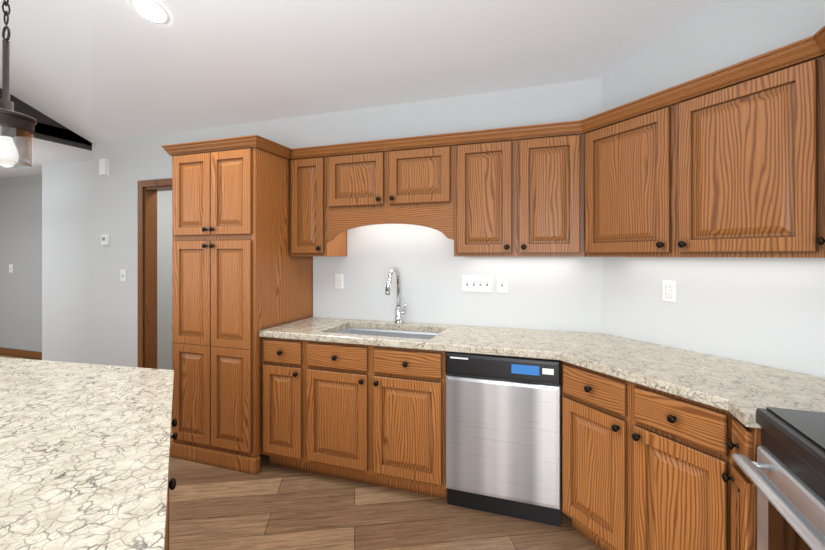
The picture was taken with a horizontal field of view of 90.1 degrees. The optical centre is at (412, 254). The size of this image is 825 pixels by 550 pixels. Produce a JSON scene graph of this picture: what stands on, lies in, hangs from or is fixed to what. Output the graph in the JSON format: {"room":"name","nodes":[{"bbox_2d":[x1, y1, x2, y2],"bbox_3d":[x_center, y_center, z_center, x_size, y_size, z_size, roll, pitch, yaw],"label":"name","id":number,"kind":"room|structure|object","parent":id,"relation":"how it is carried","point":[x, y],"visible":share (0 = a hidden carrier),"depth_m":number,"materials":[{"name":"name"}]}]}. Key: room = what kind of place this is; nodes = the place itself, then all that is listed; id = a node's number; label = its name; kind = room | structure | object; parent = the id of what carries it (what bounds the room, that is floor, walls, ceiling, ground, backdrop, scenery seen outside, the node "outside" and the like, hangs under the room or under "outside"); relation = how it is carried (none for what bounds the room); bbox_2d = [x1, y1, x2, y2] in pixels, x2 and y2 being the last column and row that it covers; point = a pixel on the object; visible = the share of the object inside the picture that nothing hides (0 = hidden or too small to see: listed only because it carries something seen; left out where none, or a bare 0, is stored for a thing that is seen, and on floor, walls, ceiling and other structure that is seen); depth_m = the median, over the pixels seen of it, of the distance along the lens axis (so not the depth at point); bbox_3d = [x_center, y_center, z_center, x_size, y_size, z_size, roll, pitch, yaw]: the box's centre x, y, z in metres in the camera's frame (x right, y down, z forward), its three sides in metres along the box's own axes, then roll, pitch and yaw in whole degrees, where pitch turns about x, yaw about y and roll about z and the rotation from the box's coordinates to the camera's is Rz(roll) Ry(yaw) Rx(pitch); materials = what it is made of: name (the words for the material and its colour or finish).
{"room":"kitchen","nodes":[
{"label":"kitchen","id":0,"kind":"room"},
{"bbox_2d":[0,174,41,351],"bbox_3d":[-5.824,0.160,5.908,3.080,2.500,0.120,0,0,19],"label":"wall","id":1,"kind":"structure","parent":0,"point":[21,252],"depth_m":5.67,"materials":[{"name":"grey paint"}]},
{"bbox_2d":[9,264,12,272],"bbox_3d":[-5.629,0.190,5.767,0.072,0.115,0.018,0,0,19],"label":"light switch","id":2,"kind":"object","parent":1,"relation":"attached to","point":[10,268],"visible":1,"depth_m":5.76,"materials":[{"name":"white plastic"}]},
{"bbox_2d":[0,347,41,359],"bbox_3d":[-5.863,1.360,5.848,3.104,0.100,0.017,0,0,19],"label":"baseboard","id":3,"kind":"structure","parent":1,"relation":"attached to","point":[22,353],"depth_m":5.67,"materials":[{"name":"brown wood"}]},
{"bbox_2d":[0,88,91,150],"bbox_3d":[-4.226,-2.269,1.333,0.120,2.399,6.170,0,0,19],"label":"ceiling beam","id":4,"kind":"structure","parent":0,"point":[20,106],"depth_m":3.77,"materials":[{"name":"black wood"}]},
{"bbox_2d":[42,160,91,363],"bbox_3d":[-3.708,0.160,4.989,1.520,2.500,0.480,0,0,19],"label":"wall","id":5,"kind":"structure","parent":0,"point":[66,262],"depth_m":4.86,"materials":[{"name":"white paint"}]},
{"bbox_2d":[157,190,171,369],"bbox_3d":[-1.911,0.060,4.434,2.340,2.700,1.200,0,0,19],"label":"wall","id":6,"kind":"structure","parent":0,"point":[164,279],"depth_m":4.81,"materials":[{"name":"white paint"}]},
{"bbox_2d":[0,355,602,549],"bbox_3d":[-3.366,1.450,2.058,10.895,0.080,8.700,0,0,19],"label":"floor","id":7,"kind":"structure","parent":0,"point":[268,506],"depth_m":2.21,"materials":[{"name":"wood"}]},
{"bbox_2d":[165,419,177,549],"bbox_3d":[-1.665,0.972,1.126,2.948,0.876,1.568,0,0,19],"label":"kitchen island","id":8,"kind":"object","parent":7,"relation":"on","point":[172,481],"visible":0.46,"depth_m":1.53,"materials":[{"name":"brown wood"}]},
{"bbox_2d":[0,357,173,549],"bbox_3d":[-1.660,0.513,1.121,3.032,0.040,1.632,0,0,19],"label":"island countertop","id":9,"kind":"structure","parent":8,"relation":"on","point":[84,456],"depth_m":1.01,"materials":[{"name":"stone"}]},
{"bbox_2d":[170,147,312,474],"bbox_3d":[-1.246,0.345,3.062,0.734,2.130,0.717,0,0,19],"label":"pantry cabinet","id":10,"kind":"object","parent":7,"relation":"on","point":[241,277],"visible":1,"depth_m":2.75,"materials":[{"name":"brown wood"}]},
{"bbox_2d":[262,337,446,498],"bbox_3d":[-0.311,0.972,2.772,1.244,0.876,0.657,0,0,19],"label":"base cabinet","id":11,"kind":"object","parent":7,"relation":"on","point":[371,414],"visible":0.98,"depth_m":2.48,"materials":[{"name":"brown wood"}]},
{"bbox_2d":[259,317,824,427],"bbox_3d":[0.420,0.513,2.179,3.012,0.040,1.303,0,0,19],"label":"countertop","id":12,"kind":"structure","parent":11,"relation":"on","point":[741,391],"depth_m":2.00,"materials":[{"name":"beige stone"}]},
{"bbox_2d":[335,327,438,339],"bbox_3d":[-0.179,0.634,2.721,0.776,0.200,0.456,0,0,19],"label":"undermount sink","id":13,"kind":"object","parent":12,"relation":"in","point":[393,333],"visible":0.04,"depth_m":2.93,"materials":[{"name":"silver metal"}]},
{"bbox_2d":[385,267,405,323],"bbox_3d":[-0.117,0.287,2.883,0.095,0.409,0.259,0,0,19],"label":"gooseneck faucet","id":14,"kind":"object","parent":12,"relation":"on","point":[399,312],"visible":1,"depth_m":2.96,"materials":[{"name":"silver metal"}]},
{"bbox_2d":[446,351,559,526],"bbox_3d":[0.563,0.974,2.468,0.603,0.872,0.607,0,0,19],"label":"dishwasher","id":15,"kind":"object","parent":7,"relation":"on","point":[502,435],"visible":0.92,"depth_m":2.18,"materials":[{"name":"silver metal"}]},
{"bbox_2d":[562,361,735,549],"bbox_3d":[1.184,0.972,1.879,0.657,0.876,0.778,0,0,-26],"label":"base cabinet","id":16,"kind":"object","parent":7,"relation":"on","point":[644,467],"visible":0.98,"depth_m":1.69,"materials":[{"name":"brown wood"}]},
{"bbox_2d":[722,418,763,549],"bbox_3d":[1.344,0.972,1.248,0.657,0.876,0.140,0,0,19],"label":"base cabinet","id":17,"kind":"object","parent":7,"relation":"on","point":[746,441],"visible":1,"depth_m":1.31,"materials":[{"name":"brown wood"}]},
{"bbox_2d":[732,407,824,549],"bbox_3d":[1.177,0.850,0.827,0.678,1.120,0.758,0,0,19],"label":"range","id":18,"kind":"object","parent":7,"relation":"on","point":[785,473],"visible":1,"depth_m":1.09,"materials":[{"name":"silver metal"}]},
{"bbox_2d":[92,78,601,471],"bbox_3d":[-0.959,0.130,3.408,4.707,2.560,0.120,0,0,19],"label":"wall","id":19,"kind":"structure","parent":0,"point":[556,293],"depth_m":3.06,"materials":[{"name":"white paint"}]},
{"bbox_2d":[99,158,108,175],"bbox_3d":[-3.022,-0.860,4.032,0.085,0.170,0.042,0,0,19],"label":"door chime","id":20,"kind":"object","parent":19,"relation":"attached to","point":[103,166],"visible":1,"depth_m":4.01,"materials":[{"name":"white plastic"}]},
{"bbox_2d":[101,235,108,245],"bbox_3d":[-3.019,-0.145,4.041,0.085,0.110,0.023,0,0,19],"label":"thermostat","id":21,"kind":"object","parent":19,"relation":"attached to","point":[104,240],"visible":1,"depth_m":4.03,"materials":[{"name":"white plastic"}]},
{"bbox_2d":[120,270,125,281],"bbox_3d":[-2.791,0.200,3.965,0.072,0.115,0.018,0,0,19],"label":"light switch","id":22,"kind":"object","parent":19,"relation":"attached to","point":[122,275],"visible":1,"depth_m":3.96,"materials":[{"name":"white plastic"}]},
{"bbox_2d":[138,178,171,368],"bbox_3d":[-2.128,0.355,3.801,0.940,2.110,0.139,0,0,19],"label":"door frame","id":23,"kind":"structure","parent":19,"relation":"attached to","point":[147,272],"depth_m":3.89,"materials":[{"name":"brown wood"}]},
{"bbox_2d":[290,156,349,255],"bbox_3d":[-0.701,-0.355,3.083,0.304,0.730,0.322,0,0,19],"label":"upper cabinet","id":24,"kind":"object","parent":19,"relation":"attached to","point":[313,232],"depth_m":2.93,"materials":[{"name":"brown wood"}]},
{"bbox_2d":[335,274,342,288],"bbox_3d":[-0.572,0.205,3.205,0.072,0.115,0.009,0,0,19],"label":"outlet","id":25,"kind":"object","parent":19,"relation":"attached to","point":[338,281],"visible":1,"depth_m":3.20,"materials":[{"name":"white plastic"}]},
{"bbox_2d":[326,145,453,217],"bbox_3d":[-0.125,-0.517,2.885,0.913,0.405,0.322,0,0,19],"label":"upper cabinet","id":26,"kind":"object","parent":19,"relation":"attached to","point":[417,180],"depth_m":2.72,"materials":[{"name":"brown wood"}]},
{"bbox_2d":[462,275,492,292],"bbox_3d":[0.450,0.199,2.849,0.207,0.114,0.018,0,0,19],"label":"light switch","id":27,"kind":"object","parent":19,"relation":"attached to","point":[472,283],"visible":1,"depth_m":2.84,"materials":[{"name":"white plastic"}]},
{"bbox_2d":[497,276,507,292],"bbox_3d":[0.608,0.200,2.795,0.072,0.115,0.018,0,0,19],"label":"light switch","id":28,"kind":"object","parent":19,"relation":"attached to","point":[502,284],"visible":1,"depth_m":2.80,"materials":[{"name":"white plastic"}]},
{"bbox_2d":[450,134,583,256],"bbox_3d":[0.667,-0.355,2.612,0.759,0.730,0.322,0,0,19],"label":"upper cabinet","id":29,"kind":"object","parent":19,"relation":"attached to","point":[517,198],"depth_m":2.45,"materials":[{"name":"brown wood"}]},
{"bbox_2d":[161,26,824,159],"bbox_3d":[-0.113,-0.726,2.261,3.465,0.064,1.494,0,0,19],"label":"crown molding","id":30,"kind":"structure","parent":29,"relation":"attached to","point":[803,50],"depth_m":2.35,"materials":[{"name":"brown wood"}]},
{"bbox_2d":[0,0,711,177],"bbox_3d":[-3.522,-2.324,1.572,10.315,2.481,7.320,0,0,19],"label":"ceiling","id":31,"kind":"structure","parent":0,"point":[92,71],"depth_m":2.65,"materials":[{"name":"white paint"}]},
{"bbox_2d":[0,0,36,167],"bbox_3d":[-1.105,-1.010,1.121,0.130,1.542,0.130,0,0,19],"label":"pendant light","id":32,"kind":"object","parent":31,"relation":"hanging from","point":[13,123],"visible":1,"depth_m":1.11,"materials":[{"name":"brown metal"}]},
{"bbox_2d":[128,0,169,24],"bbox_3d":[-1.538,-1.437,2.412,0.210,0.063,0.210,0,0,19],"label":"recessed light","id":33,"kind":"object","parent":31,"relation":"in","point":[154,11],"visible":1,"depth_m":2.42,"materials":[{"name":"white plastic"}]},
{"bbox_2d":[602,0,824,377],"bbox_3d":[1.534,-0.011,2.050,0.120,2.843,1.285,0,0,-26],"label":"wall","id":34,"kind":"structure","parent":0,"point":[769,312],"depth_m":2.00,"materials":[{"name":"white paint"}]},
{"bbox_2d":[662,280,675,302],"bbox_3d":[1.380,0.195,2.219,0.009,0.115,0.072,0,0,-26],"label":"outlet","id":35,"kind":"object","parent":34,"relation":"attached to","point":[668,291],"visible":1,"depth_m":2.22,"materials":[{"name":"white plastic"}]},
{"bbox_2d":[584,55,824,257],"bbox_3d":[1.321,-0.355,1.946,0.352,0.730,1.030,0,0,-26],"label":"upper cabinet","id":36,"kind":"object","parent":34,"relation":"attached to","point":[736,170],"visible":1,"depth_m":1.72,"materials":[{"name":"brown wood"}]},
{"bbox_2d":[816,55,824,250],"bbox_3d":[1.477,-0.355,1.166,0.352,0.730,0.460,0,0,19],"label":"upper cabinet","id":37,"kind":"object","parent":34,"relation":"attached to","point":[820,241],"visible":1,"depth_m":1.41,"materials":[{"name":"brown wood"}]}
]}

